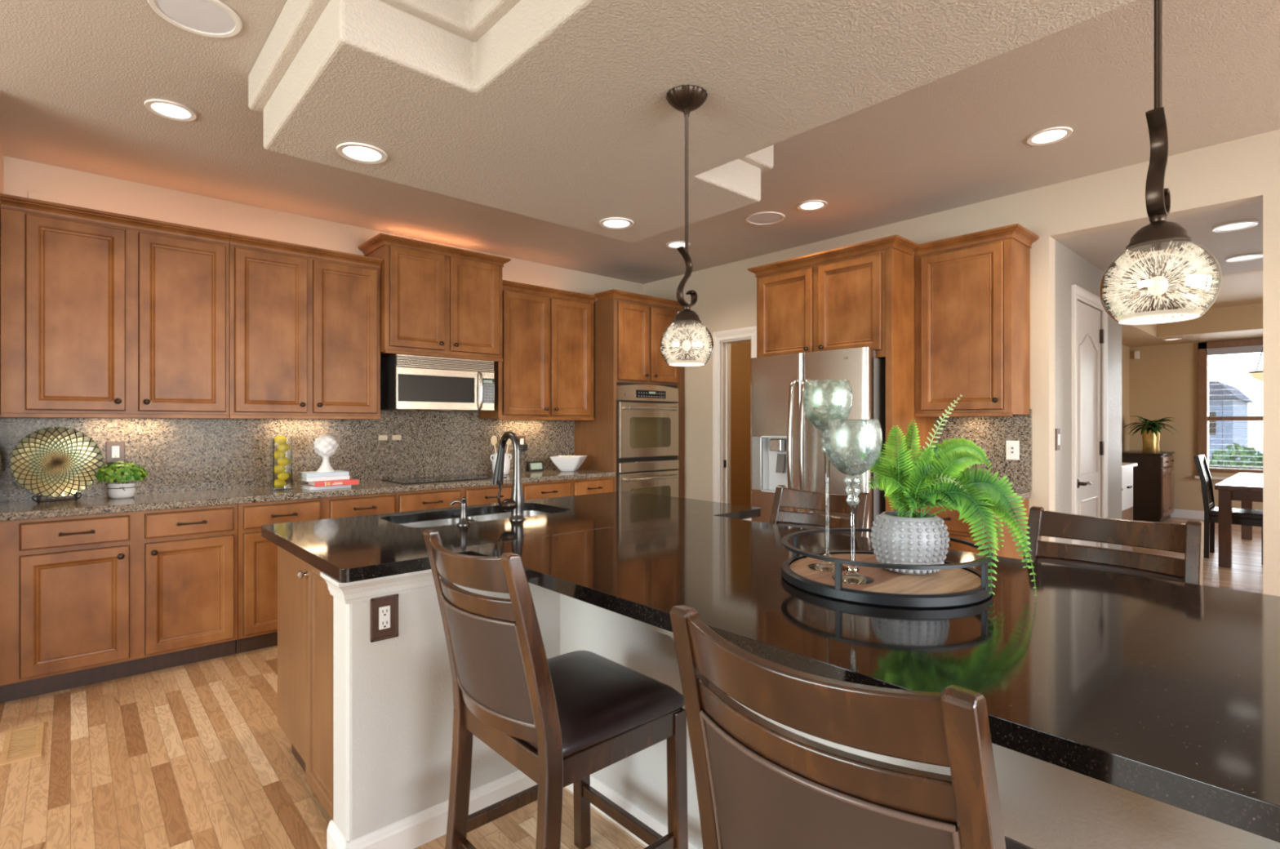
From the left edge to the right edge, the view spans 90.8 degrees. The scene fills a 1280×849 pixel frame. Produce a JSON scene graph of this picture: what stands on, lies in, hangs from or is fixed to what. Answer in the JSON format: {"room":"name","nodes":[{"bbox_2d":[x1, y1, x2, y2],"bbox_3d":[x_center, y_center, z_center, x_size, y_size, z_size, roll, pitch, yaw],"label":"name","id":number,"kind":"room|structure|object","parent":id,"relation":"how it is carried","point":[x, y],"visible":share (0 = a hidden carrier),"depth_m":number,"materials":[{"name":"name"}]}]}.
{"room":"kitchen","nodes":[
{"label":"kitchen","id":0,"kind":"room"},
{"bbox_2d":[0,142,3,413],"bbox_3d":[-3.141,-0.053,2.991,0.125,2.767,0.950,0,0,-42],"label":"wall","id":1,"kind":"structure","parent":0,"point":[1,149],"depth_m":3.23,"materials":[{"name":"beige paint"}]},
{"bbox_2d":[0,414,8,511],"bbox_3d":[-3.190,0.187,3.153,0.018,0.456,0.597,0,0,-42],"label":"backsplash","id":2,"kind":"structure","parent":1,"relation":"attached to","point":[3,421],"depth_m":3.14,"materials":[{"name":"brown stone"}]},
{"bbox_2d":[3,155,643,357],"bbox_3d":[-2.967,-0.053,3.869,8.220,2.767,0.120,0,0,-42],"label":"wall","id":3,"kind":"structure","parent":0,"point":[75,188],"depth_m":4.03,"materials":[{"name":"beige paint"}]},
{"bbox_2d":[27,191,58,203],"bbox_3d":[-3.295,-1.215,3.487,0.125,0.115,0.008,0,0,-42],"label":"blank wall plate","id":4,"kind":"object","parent":3,"relation":"attached to","point":[34,195],"visible":0.41,"depth_m":3.48,"materials":[{"name":"beige paint"}]},
{"bbox_2d":[0,193,231,418],"bbox_3d":[-2.921,-0.583,3.572,0.967,1.106,0.379,0,0,-42],"label":"upper cabinet","id":5,"kind":"object","parent":3,"relation":"attached to","point":[104,314],"visible":0.97,"depth_m":3.42,"materials":[{"name":"brown wood"}]},
{"bbox_2d":[8,410,574,501],"bbox_3d":[-2.010,-0.037,4.636,3.750,0.906,0.020,0,0,-42],"label":"backsplash","id":6,"kind":"structure","parent":3,"relation":"attached to","point":[177,455],"depth_m":4.33,"materials":[{"name":"brown stone"}]},
{"bbox_2d":[106,440,124,462],"bbox_3d":[-3.053,0.165,3.674,0.085,0.125,0.009,0,0,-42],"label":"power outlet","id":7,"kind":"object","parent":6,"relation":"attached to","point":[115,451],"visible":0.98,"depth_m":3.67,"materials":[{"name":"brown"}]},
{"bbox_2d":[111,446,119,457],"bbox_3d":[-3.052,0.165,3.673,0.034,0.068,0.004,0,0,-42],"label":"receptacle","id":8,"kind":"object","parent":7,"relation":"attached to","point":[115,450],"depth_m":3.67,"materials":[{"name":"white plastic"}]},
{"bbox_2d":[229,232,382,419],"bbox_3d":[-2.230,-0.583,4.196,0.891,1.106,0.379,0,0,-42],"label":"upper cabinet","id":9,"kind":"object","parent":3,"relation":"attached to","point":[304,321],"visible":0.97,"depth_m":4.04,"materials":[{"name":"brown wood"}]},
{"bbox_2d":[357,232,511,361],"bbox_3d":[-1.534,-0.889,4.777,1.008,0.806,0.449,0,0,-42],"label":"upper cabinet","id":10,"kind":"object","parent":3,"relation":"attached to","point":[437,300],"visible":0.96,"depth_m":4.58,"materials":[{"name":"brown wood"}]},
{"bbox_2d":[380,354,494,411],"bbox_3d":[-1.525,-0.291,4.750,0.758,0.384,0.458,0,0,-42],"label":"microwave","id":11,"kind":"object","parent":10,"relation":"attached to","point":[407,382],"visible":0.98,"depth_m":4.56,"materials":[{"name":"silver metal"}]},
{"bbox_2d":[478,280,596,420],"bbox_3d":[-0.862,-0.583,5.431,0.956,1.106,0.379,0,0,-42],"label":"upper cabinet","id":12,"kind":"object","parent":3,"relation":"attached to","point":[545,372],"visible":0.97,"depth_m":5.28,"materials":[{"name":"brown wood"}]},
{"bbox_2d":[248,0,773,172],"bbox_3d":[0.443,-1.365,1.892,2.108,0.145,3.805,0,0,-42],"label":"ceiling","id":13,"kind":"structure","parent":0,"point":[470,20],"depth_m":2.07,"materials":[{"name":"beige paint"}]},
{"bbox_2d":[0,516,1262,848],"bbox_3d":[2.720,1.360,2.994,15.490,0.060,9.040,0,0,-42],"label":"floor","id":14,"kind":"structure","parent":0,"point":[197,755],"depth_m":2.42,"materials":[{"name":"brown wood"}]},
{"bbox_2d":[0,721,44,766],"bbox_3d":[-2.567,1.327,2.627,0.120,0.006,0.380,0,0,-42],"label":"plank","id":15,"kind":"object","parent":14,"relation":"in","point":[25,742],"visible":1,"depth_m":2.61,"materials":[{"name":"brown wood"}]},
{"bbox_2d":[0,503,237,702],"bbox_3d":[-2.829,0.893,3.470,0.967,0.874,0.647,0,0,-42],"label":"base cabinet","id":16,"kind":"object","parent":14,"relation":"on","point":[85,600],"visible":0.98,"depth_m":3.23,"materials":[{"name":"brown wood"}]},
{"bbox_2d":[0,468,616,520],"bbox_3d":[-1.806,0.435,4.410,3.750,0.038,0.623,0,0,-42],"label":"countertop","id":17,"kind":"structure","parent":16,"relation":"on","point":[87,505],"depth_m":3.68,"materials":[{"name":"brown stone"}]},
{"bbox_2d":[31,492,82,502],"bbox_3d":[-3.134,0.305,3.397,0.200,0.221,0.203,0,0,-42],"label":"plate stand","id":18,"kind":"object","parent":17,"relation":"on","point":[38,497],"visible":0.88,"depth_m":3.39,"materials":[{"name":"black metal"}]},
{"bbox_2d":[8,426,102,497],"bbox_3d":[-3.135,0.206,3.400,0.078,0.376,0.380,0,0,35],"label":"decorative plate","id":19,"kind":"object","parent":18,"relation":"on","point":[55,461],"visible":0.99,"depth_m":3.40,"materials":[{"name":"metal"}]},
{"bbox_2d":[95,461,147,498],"bbox_3d":[-2.908,0.313,3.544,0.229,0.206,0.208,0,0,-42],"label":"potted plant","id":20,"kind":"object","parent":17,"relation":"on","point":[122,472],"visible":1,"depth_m":3.50,"materials":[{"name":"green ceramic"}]},
{"bbox_2d":[270,437,292,491],"bbox_3d":[-2.252,0.254,3.962,0.104,0.325,0.104,0,0,-42],"label":"glass vase","id":21,"kind":"object","parent":17,"relation":"on","point":[272,440],"visible":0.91,"depth_m":3.96,"materials":[{"name":"glass"}]},
{"bbox_2d":[274,479,285,488],"bbox_3d":[-2.255,0.374,3.946,0.072,0.056,0.057,0,0,-37],"label":"lemon","id":22,"kind":"object","parent":21,"relation":"in","point":[278,483],"visible":0.97,"depth_m":3.93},
{"bbox_2d":[274,464,285,473],"bbox_3d":[-2.259,0.284,3.948,0.072,0.056,0.057,0,0,-32],"label":"lemon","id":23,"kind":"object","parent":21,"relation":"in","point":[278,468],"visible":0.97,"depth_m":3.93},
{"bbox_2d":[274,450,285,459],"bbox_3d":[-2.257,0.195,3.947,0.072,0.056,0.057,0,0,-40],"label":"lemon","id":24,"kind":"object","parent":21,"relation":"in","point":[278,455],"visible":0.99,"depth_m":3.93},
{"bbox_2d":[274,435,287,444],"bbox_3d":[-2.252,0.102,3.953,0.072,0.056,0.057,0,0,-12],"label":"lemon","id":25,"kind":"object","parent":21,"relation":"in","point":[279,440],"visible":0.91,"depth_m":3.93,"materials":[{"name":"food"}]},
{"bbox_2d":[276,471,289,479],"bbox_3d":[-2.247,0.330,3.977,0.057,0.056,0.072,0,0,43],"label":"lemon","id":26,"kind":"object","parent":21,"relation":"in","point":[285,475],"visible":0.99,"depth_m":3.96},
{"bbox_2d":[276,443,289,451],"bbox_3d":[-2.248,0.149,3.977,0.072,0.056,0.057,0,0,-44],"label":"lemon","id":27,"kind":"object","parent":21,"relation":"in","point":[284,447],"visible":0.98,"depth_m":3.96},
{"bbox_2d":[277,457,289,466],"bbox_3d":[-2.248,0.239,3.978,0.057,0.056,0.072,0,0,38],"label":"lemon","id":28,"kind":"object","parent":21,"relation":"in","point":[284,461],"visible":0.99,"depth_m":3.96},
{"bbox_2d":[300,484,351,490],"bbox_3d":[-2.035,0.405,4.090,0.181,0.022,0.250,0,0,44],"label":"book","id":29,"kind":"object","parent":17,"relation":"on","point":[306,486],"visible":0.67,"depth_m":4.02,"materials":[{"name":"white paper"}]},
{"bbox_2d":[306,477,359,487],"bbox_3d":[-1.984,0.379,4.081,0.262,0.030,0.202,0,0,-40],"label":"book","id":30,"kind":"object","parent":29,"relation":"on","point":[351,481],"visible":0.94,"depth_m":4.01,"materials":[{"name":"red paper"}]},
{"bbox_2d":[298,475,349,481],"bbox_3d":[-2.052,0.351,4.101,0.258,0.024,0.181,0,0,-43],"label":"book","id":31,"kind":"object","parent":30,"relation":"on","point":[335,477],"visible":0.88,"depth_m":4.03,"materials":[{"name":"white paper"}]},
{"bbox_2d":[297,470,348,477],"bbox_3d":[-2.054,0.326,4.099,0.254,0.026,0.181,0,0,-43],"label":"book","id":32,"kind":"object","parent":31,"relation":"on","point":[337,473],"visible":0.98,"depth_m":4.04,"materials":[{"name":"white paper"}]},
{"bbox_2d":[313,435,338,472],"bbox_3d":[-2.044,0.193,4.106,0.146,0.238,0.144,0,0,-42],"label":"sculpture","id":33,"kind":"object","parent":32,"relation":"on","point":[325,446],"visible":1,"depth_m":4.07,"materials":[{"name":"white ceramic"}]},
{"bbox_2d":[381,473,506,484],"bbox_3d":[-1.467,0.412,4.758,0.800,0.006,0.430,0,0,-42],"label":"cooktop","id":34,"kind":"object","parent":17,"relation":"in","point":[477,476],"visible":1,"depth_m":4.70,"materials":[{"name":"black glass"}]},
{"bbox_2d":[489,453,511,475],"bbox_3d":[-1.138,0.330,5.170,0.147,0.172,0.147,0,0,3],"label":"utensil crock","id":35,"kind":"object","parent":17,"relation":"on","point":[507,460],"visible":0.66,"depth_m":5.13,"materials":[{"name":"white ceramic"}]},
{"bbox_2d":[526,461,543,471],"bbox_3d":[-0.917,0.373,5.538,0.150,0.085,0.048,0,0,-42],"label":"desk clock","id":36,"kind":"object","parent":17,"relation":"on","point":[532,466],"visible":0.91,"depth_m":5.52,"materials":[{"name":"black plastic"}]},
{"bbox_2d":[550,455,586,471],"bbox_3d":[-0.624,0.349,5.526,0.272,0.133,0.272,0,0,10],"label":"serving bowl","id":37,"kind":"object","parent":17,"relation":"on","point":[563,463],"visible":1,"depth_m":5.43,"materials":[{"name":"white ceramic"}]},
{"bbox_2d":[235,492,395,653],"bbox_3d":[-2.136,0.893,4.095,0.895,0.874,0.647,0,0,-42],"label":"base cabinet","id":38,"kind":"object","parent":14,"relation":"on","point":[257,556],"visible":0.42,"depth_m":3.68,"materials":[{"name":"brown wood"}]},
{"bbox_2d":[395,484,512,512],"bbox_3d":[-1.451,0.893,4.714,0.948,0.874,0.647,0,0,-42],"label":"base cabinet","id":39,"kind":"object","parent":14,"relation":"on","point":[405,501],"visible":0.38,"depth_m":4.42,"materials":[{"name":"brown wood"}]},
{"bbox_2d":[422,529,688,848],"bbox_3d":[-0.236,0.803,1.653,0.577,1.054,0.468,0,0,-42],"label":"counter stool","id":40,"kind":"object","parent":14,"relation":"on","point":[561,720],"visible":1,"depth_m":1.51,"materials":[{"name":"brown wood"}]},
{"bbox_2d":[521,476,613,500],"bbox_3d":[-0.752,0.893,5.345,0.930,0.874,0.647,0,0,-42],"label":"base cabinet","id":41,"kind":"object","parent":14,"relation":"on","point":[551,489],"visible":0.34,"depth_m":5.11,"materials":[{"name":"brown wood"}]},
{"bbox_2d":[574,288,688,497],"bbox_3d":[-0.098,0.090,5.941,0.928,2.480,0.643,0,0,-42],"label":"oven tower","id":42,"kind":"object","parent":14,"relation":"on","point":[628,327],"visible":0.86,"depth_m":5.63,"materials":[{"name":"brown wood"}]},
{"bbox_2d":[616,382,679,497],"bbox_3d":[0.105,0.328,5.689,0.740,1.375,0.101,0,0,-42],"label":"double wall oven","id":43,"kind":"object","parent":42,"relation":"attached to","point":[647,414],"visible":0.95,"depth_m":5.67,"materials":[{"name":"silver metal"}]},
{"bbox_2d":[277,510,1279,848],"bbox_3d":[0.277,0.893,1.999,1.949,0.874,3.336,0,0,-42],"label":"kitchen island","id":44,"kind":"object","parent":14,"relation":"on","point":[368,725],"visible":0.2,"depth_m":1.96,"materials":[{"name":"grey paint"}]},
{"bbox_2d":[370,593,398,642],"bbox_3d":[-0.779,0.591,1.923,0.083,0.132,0.011,0,0,-42],"label":"power outlet","id":45,"kind":"object","parent":44,"relation":"attached to","point":[384,609],"visible":1,"depth_m":1.92,"materials":[{"name":"brown"}]},
{"bbox_2d":[378,605,390,630],"bbox_3d":[-0.778,0.591,1.923,0.034,0.068,0.004,0,0,-42],"label":"receptacle","id":46,"kind":"object","parent":45,"relation":"attached to","point":[384,611],"depth_m":1.92,"materials":[{"name":"white plastic"}]},
{"bbox_2d":[261,491,1279,842],"bbox_3d":[0.373,0.436,1.917,1.973,0.040,3.585,0,0,-42],"label":"island countertop","id":47,"kind":"structure","parent":44,"relation":"on","point":[1166,691],"depth_m":1.28,"materials":[{"name":"black stone"}]},
{"bbox_2d":[450,496,470,525],"bbox_3d":[-0.737,0.358,2.588,0.078,0.116,0.052,0,0,-20],"label":"soap dispenser","id":48,"kind":"object","parent":47,"relation":"on","point":[464,521],"visible":1,"depth_m":2.58,"materials":[{"name":"silver metal"}]},
{"bbox_2d":[400,510,547,527],"bbox_3d":[-0.735,0.551,2.918,0.810,0.186,0.430,0,0,-42],"label":"sink","id":49,"kind":"object","parent":47,"relation":"in","point":[528,513],"visible":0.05,"depth_m":3.05,"materials":[{"name":"silver metal"}]},
{"bbox_2d":[492,431,524,520],"bbox_3d":[-0.599,0.225,2.760,0.138,0.383,0.189,0,0,-42],"label":"faucet","id":50,"kind":"object","parent":47,"relation":"on","point":[516,504],"visible":1,"depth_m":2.73,"materials":[{"name":"silver metal"}]},
{"bbox_2d":[781,528,993,608],"bbox_3d":[0.641,0.368,1.677,0.520,0.096,0.520,0,0,-42],"label":"round tray","id":51,"kind":"object","parent":47,"relation":"on","point":[955,584],"visible":0.85,"depth_m":1.53,"materials":[{"name":"brown wood"}]},
{"bbox_2d":[802,379,853,572],"bbox_3d":[0.512,0.138,1.726,0.132,0.511,0.132,0,0,-42],"label":"glass candle holder","id":52,"kind":"object","parent":51,"relation":"on","point":[844,414],"visible":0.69,"depth_m":1.71,"materials":[{"name":"glass"}]},
{"bbox_2d":[802,379,853,431],"bbox_3d":[0.512,-0.048,1.726,0.132,0.138,0.132,0,0,-42],"label":"bowl","id":53,"kind":"object","parent":52,"relation":"on","point":[844,414],"depth_m":1.70,"materials":[{"name":"clear glass"}]},
{"bbox_2d":[823,418,882,583],"bbox_3d":[0.539,0.191,1.599,0.140,0.405,0.140,0,0,-42],"label":"glass candle holder","id":54,"kind":"object","parent":51,"relation":"on","point":[873,455],"visible":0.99,"depth_m":1.58,"materials":[{"name":"glass"}]},
{"bbox_2d":[823,418,882,475],"bbox_3d":[0.539,0.060,1.599,0.140,0.142,0.140,0,0,-42],"label":"bowl","id":55,"kind":"object","parent":54,"relation":"on","point":[873,455],"depth_m":1.57,"materials":[{"name":"clear glass"}]},
{"bbox_2d":[870,511,950,574],"bbox_3d":[0.724,0.319,1.698,0.197,0.150,0.195,0,0,-42],"label":"pot","id":56,"kind":"object","parent":51,"relation":"on","point":[898,537],"depth_m":1.63,"materials":[{"name":"grey ceramic"}]},
{"bbox_2d":[859,394,1037,595],"bbox_3d":[0.809,0.164,1.689,0.409,0.489,0.330,0,0,26],"label":"potted fern","id":57,"kind":"object","parent":51,"relation":"on","point":[904,535],"visible":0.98,"depth_m":1.64,"materials":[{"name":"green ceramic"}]},
{"bbox_2d":[751,346,885,537],"bbox_3d":[1.322,0.420,4.407,0.851,1.780,0.906,0,0,-42],"label":"refrigerator","id":58,"kind":"object","parent":14,"relation":"on","point":[786,447],"visible":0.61,"depth_m":4.11,"materials":[{"name":"grey"}]},
{"bbox_2d":[769,484,870,537],"bbox_3d":[0.595,0.803,2.531,0.577,1.054,0.468,0,0,-42],"label":"counter stool","id":59,"kind":"object","parent":14,"relation":"on","point":[784,496],"visible":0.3,"depth_m":2.71,"materials":[{"name":"brown wood"}]},
{"bbox_2d":[747,235,935,511],"bbox_3d":[1.420,0.095,4.450,0.684,2.470,1.128,0,0,-42],"label":"tall cabinet","id":60,"kind":"object","parent":14,"relation":"on","point":[860,295],"visible":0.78,"depth_m":4.07,"materials":[{"name":"brown wood"}]},
{"bbox_2d":[669,604,1033,848],"bbox_3d":[0.375,0.803,0.961,0.577,1.054,0.468,0,0,-42],"label":"counter stool","id":61,"kind":"object","parent":14,"relation":"on","point":[761,784],"visible":1,"depth_m":0.75,"materials":[{"name":"brown wood"}]},
{"bbox_2d":[895,497,1028,559],"bbox_3d":[1.961,0.893,3.866,0.657,0.874,0.554,0,0,-42],"label":"base cabinet","id":62,"kind":"object","parent":14,"relation":"on","point":[956,529],"visible":0.13,"depth_m":3.62,"materials":[{"name":"brown wood"}]},
{"bbox_2d":[1000,489,1031,501],"bbox_3d":[1.968,0.435,3.862,0.618,0.038,0.571,0,0,-42],"label":"countertop","id":63,"kind":"structure","parent":62,"relation":"on","point":[1025,495],"depth_m":3.79,"materials":[{"name":"brown stone"}]},
{"bbox_2d":[1023,506,1204,585],"bbox_3d":[1.268,0.803,1.800,0.577,1.054,0.468,0,0,-39],"label":"counter stool","id":64,"kind":"object","parent":14,"relation":"on","point":[1187,538],"visible":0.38,"depth_m":1.94,"materials":[{"name":"brown wood"}]},
{"bbox_2d":[1121,462,1137,551],"bbox_3d":[4.527,0.838,6.178,0.900,0.885,0.395,0,0,-42],"label":"console","id":65,"kind":"object","parent":14,"relation":"on","point":[1126,468],"visible":0.2,"depth_m":6.16,"materials":[{"name":"white paint"}]},
{"bbox_2d":[1121,450,1174,522],"bbox_3d":[7.078,0.864,8.821,0.870,0.932,0.541,0,0,-42],"label":"sideboard","id":66,"kind":"object","parent":14,"relation":"on","point":[1153,473],"visible":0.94,"depth_m":8.52,"materials":[{"name":"brown wood"}]},
{"bbox_2d":[1124,416,1177,453],"bbox_3d":[7.000,0.144,8.709,0.557,0.508,0.578,0,0,7],"label":"potted plant","id":67,"kind":"object","parent":66,"relation":"on","point":[1150,432],"visible":1,"depth_m":8.62,"materials":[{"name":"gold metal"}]},
{"bbox_2d":[1193,454,1262,564],"bbox_3d":[5.872,0.825,6.254,0.440,1.010,0.534,0,0,-42],"label":"dining chair","id":68,"kind":"object","parent":14,"relation":"on","point":[1244,517],"visible":0.75,"depth_m":6.24,"materials":[{"name":"wood"}]},
{"bbox_2d":[1214,472,1262,568],"bbox_3d":[6.518,0.950,6.241,2.200,0.760,1.030,0,0,-42],"label":"dining table","id":69,"kind":"object","parent":14,"relation":"on","point":[1245,487],"visible":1,"depth_m":5.86,"materials":[{"name":"brown wood"}]},
{"bbox_2d":[0,0,1279,284],"bbox_3d":[0.021,-1.487,0.558,8.220,0.100,9.040,0,0,-42],"label":"ceiling","id":70,"kind":"structure","parent":0,"point":[77,77],"depth_m":3.10,"materials":[{"name":"beige paint"}]},
{"bbox_2d":[143,98,197,121],"bbox_3d":[-2.146,-1.433,2.889,0.196,0.008,0.196,0,0,-42],"label":"recessed light","id":71,"kind":"object","parent":70,"relation":"in","point":[168,109],"visible":1,"depth_m":2.88,"materials":[{"name":"white paint"}]},
{"bbox_2d":[146,0,242,37],"bbox_3d":[-1.550,-1.432,2.203,0.274,0.008,0.274,0,0,-42],"label":"ceiling speaker","id":72,"kind":"object","parent":70,"relation":"attached to","point":[209,18],"visible":1,"depth_m":2.22,"materials":[{"name":"white paint"}]},
{"bbox_2d":[666,240,689,248],"bbox_3d":[0.304,-1.433,5.062,0.196,0.008,0.196,0,0,-42],"label":"recessed light","id":73,"kind":"object","parent":70,"relation":"in","point":[674,245],"visible":0.8,"depth_m":5.05,"materials":[{"name":"white paint"}]},
{"bbox_2d":[745,211,785,225],"bbox_3d":[0.873,-1.432,4.407,0.274,0.008,0.274,0,0,-42],"label":"ceiling speaker","id":74,"kind":"object","parent":70,"relation":"attached to","point":[763,218],"visible":1,"depth_m":4.40,"materials":[{"name":"white paint"}]},
{"bbox_2d":[748,213,782,223],"bbox_3d":[0.873,-1.434,4.407,0.231,0.005,0.231,0,0,-2],"label":"grille","id":75,"kind":"object","parent":74,"relation":"attached to","point":[753,218],"depth_m":4.40,"materials":[{"name":"white"}]},
{"bbox_2d":[796,200,827,210],"bbox_3d":[1.130,-1.433,4.146,0.196,0.008,0.196,0,0,-42],"label":"recessed light","id":76,"kind":"object","parent":70,"relation":"in","point":[811,205],"visible":1,"depth_m":4.14,"materials":[{"name":"white paint"}]},
{"bbox_2d":[1026,126,1072,145],"bbox_3d":[2.041,-1.433,3.148,0.196,0.008,0.196,0,0,-42],"label":"recessed light","id":77,"kind":"object","parent":70,"relation":"in","point":[1052,135],"visible":1,"depth_m":3.14,"materials":[{"name":"white paint"}]},
{"bbox_2d":[263,0,1137,242],"bbox_3d":[0.443,-1.213,1.892,2.018,0.174,3.715,0,0,-42],"label":"ceiling","id":78,"kind":"structure","parent":0,"point":[560,113],"depth_m":2.10,"materials":[{"name":"beige paint"}]},
{"bbox_2d":[336,142,387,164],"bbox_3d":[-1.153,-1.122,2.621,0.196,0.008,0.196,0,0,-42],"label":"recessed light","id":79,"kind":"object","parent":78,"relation":"in","point":[361,153],"visible":1,"depth_m":2.62,"materials":[{"name":"white paint"}]},
{"bbox_2d":[599,217,634,229],"bbox_3d":[-0.132,-1.122,3.536,0.196,0.008,0.196,0,0,-42],"label":"recessed light","id":80,"kind":"object","parent":78,"relation":"in","point":[612,223],"visible":1,"depth_m":3.54,"materials":[{"name":"white paint"}]},
{"bbox_2d":[659,84,713,366],"bbox_3d":[0.160,-0.664,2.166,0.184,0.923,0.184,0,0,-42],"label":"pendant light","id":81,"kind":"object","parent":78,"relation":"hanging from","point":[686,99],"visible":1,"depth_m":2.16,"materials":[{"name":"brown metal"}]},
{"bbox_2d":[1099,0,1222,324],"bbox_3d":[1.007,-0.664,1.227,0.184,0.923,0.184,0,0,-42],"label":"pendant light","id":82,"kind":"object","parent":78,"relation":"hanging from","point":[1161,237],"visible":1,"depth_m":1.22,"materials":[{"name":"glass"}]},
{"bbox_2d":[730,341,751,506],"bbox_3d":[1.551,0.069,6.116,1.500,2.522,1.800,0,0,-42],"label":"wall","id":83,"kind":"structure","parent":0,"point":[740,353],"depth_m":6.77,"materials":[{"name":"brown paint"}]},
{"bbox_2d":[643,128,1279,595],"bbox_3d":[3.068,-0.053,3.228,0.120,2.767,8.920,0,0,-42],"label":"wall","id":84,"kind":"structure","parent":0,"point":[1246,170],"depth_m":3.82,"materials":[{"name":"beige paint"}]},
{"bbox_2d":[712,326,756,503],"bbox_3d":[0.888,0.247,5.625,0.144,2.165,0.520,0,0,-42],"label":"trim","id":85,"kind":"structure","parent":84,"relation":"attached to","point":[723,336],"depth_m":5.73,"materials":[{"name":"white paint"}]},
{"bbox_2d":[913,223,1039,417],"bbox_3d":[2.084,-0.592,3.942,0.379,1.097,0.610,0,0,-42],"label":"upper cabinet","id":86,"kind":"object","parent":84,"relation":"attached to","point":[972,291],"visible":0.98,"depth_m":3.82,"materials":[{"name":"brown wood"}]},
{"bbox_2d":[935,408,1031,491],"bbox_3d":[2.205,0.163,4.077,0.019,0.505,0.573,0,0,-42],"label":"backsplash","id":87,"kind":"structure","parent":84,"relation":"attached to","point":[991,433],"depth_m":3.99,"materials":[{"name":"brown stone"}]},
{"bbox_2d":[1005,440,1019,460],"bbox_3d":[2.318,0.165,3.928,0.012,0.120,0.075,0,0,-42],"label":"power outlet","id":88,"kind":"object","parent":87,"relation":"attached to","point":[1012,447],"visible":1,"depth_m":3.92,"materials":[{"name":"white plastic"}]},
{"bbox_2d":[1055,240,1121,549],"bbox_3d":[3.176,0.099,4.525,1.780,2.462,0.119,0,0,-42],"label":"wall","id":89,"kind":"structure","parent":0,"point":[1071,268],"depth_m":4.11,"materials":[{"name":"beige paint"}]},
{"bbox_2d":[1055,428,1060,450],"bbox_3d":[2.588,0.098,3.905,0.075,0.135,0.013,0,0,-42],"label":"light switch","id":90,"kind":"object","parent":89,"relation":"attached to","point":[1057,430],"visible":1,"depth_m":3.89,"materials":[{"name":"white"}]},
{"bbox_2d":[1071,284,1107,547],"bbox_3d":[3.142,0.212,4.399,0.853,2.236,0.024,0,0,-42],"label":"trim","id":91,"kind":"structure","parent":89,"relation":"attached to","point":[1078,293],"depth_m":4.44,"materials":[{"name":"white paint"}]},
{"bbox_2d":[1076,300,1103,546],"bbox_3d":[3.147,0.248,4.406,0.713,2.147,0.099,0,0,-42],"label":"door","id":92,"kind":"structure","parent":89,"relation":"in","point":[1090,336],"depth_m":4.42,"materials":[{"name":"white paint"}]},
{"bbox_2d":[1121,344,1129,451],"bbox_3d":[5.485,0.099,7.303,5.610,2.462,0.910,0,0,-42],"label":"wall","id":93,"kind":"structure","parent":0,"point":[1125,349],"depth_m":9.16,"materials":[{"name":"beige paint"}]},
{"bbox_2d":[1170,508,1204,519],"bbox_3d":[6.795,1.270,5.852,5.370,0.120,4.580,0,0,-42],"label":"baseboard","id":94,"kind":"structure","parent":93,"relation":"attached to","point":[1184,513],"depth_m":8.85,"materials":[{"name":"white paint"}]},
{"bbox_2d":[1056,200,1262,346],"bbox_3d":[6.179,-1.335,5.295,7.270,0.405,4.820,0,0,-42],"label":"ceiling","id":95,"kind":"structure","parent":0,"point":[1237,312],"depth_m":4.96,"materials":[{"name":"beige paint"}]},
{"bbox_2d":[1212,220,1258,232],"bbox_3d":[3.407,-1.128,3.615,0.196,0.008,0.196,0,0,-42],"label":"recessed light","id":96,"kind":"object","parent":95,"relation":"in","point":[1235,226],"visible":1,"depth_m":3.61,"materials":[{"name":"white paint"}]},
{"bbox_2d":[1225,253,1262,262],"bbox_3d":[4.118,-1.128,4.297,0.196,0.008,0.196,0,0,-42],"label":"recessed light","id":97,"kind":"object","parent":95,"relation":"in","point":[1251,256],"visible":0.97,"depth_m":4.29,"materials":[{"name":"white paint"}]},
{"bbox_2d":[1248,348,1262,382],"bbox_3d":[6.365,-0.915,6.380,0.312,1.043,0.312,0,0,-42],"label":"lamp","id":98,"kind":"object","parent":95,"relation":"hanging from","point":[1256,375],"visible":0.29,"depth_m":6.37,"materials":[{"name":"beige glass"}]},
{"bbox_2d":[1129,337,1262,511],"bbox_3d":[8.832,0.099,7.691,0.120,2.462,4.820,0,0,-42],"label":"wall","id":99,"kind":"structure","parent":0,"point":[1164,379],"depth_m":8.96,"materials":[{"name":"beige paint"}]},
{"bbox_2d":[1195,337,1262,479],"bbox_3d":[8.178,-0.180,8.326,0.180,1.880,1.280,0,0,-42],"label":"window","id":100,"kind":"structure","parent":99,"relation":"in","point":[1204,418],"depth_m":8.69,"materials":[{"name":"brown wood"}]},
{"bbox_2d":[1207,345,1262,468],"bbox_3d":[8.153,-0.223,8.310,0.070,1.615,1.010,0,0,-42],"label":"window blind","id":101,"kind":"object","parent":100,"relation":"attached to","point":[1254,348],"visible":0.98,"depth_m":8.47,"materials":[{"name":"grey"}]},
{"label":"outside","id":102,"kind":"structure","parent":0,"visible":0},
{"bbox_3d":[26.640,1.880,24.051,48.220,0.100,60.000,0,0,-42],"label":"ground","id":103,"kind":"structure","parent":102,"visible":0},
{"bbox_2d":[1208,381,1253,460],"bbox_3d":[23.476,-0.070,29.211,6.600,3.800,6.700,0,0,-42],"label":"house","id":104,"kind":"structure","parent":103,"relation":"on","point":[1238,402],"depth_m":25.22,"materials":[{"name":"grey"}]},
{"bbox_2d":[1208,442,1262,469],"bbox_3d":[12.081,1.107,12.739,1.699,1.446,1.570,0,0,-42],"label":"bush","id":105,"kind":"object","parent":103,"relation":"on","point":[1248,452],"visible":0.27,"depth_m":12.60,"materials":[{"name":"plant"}]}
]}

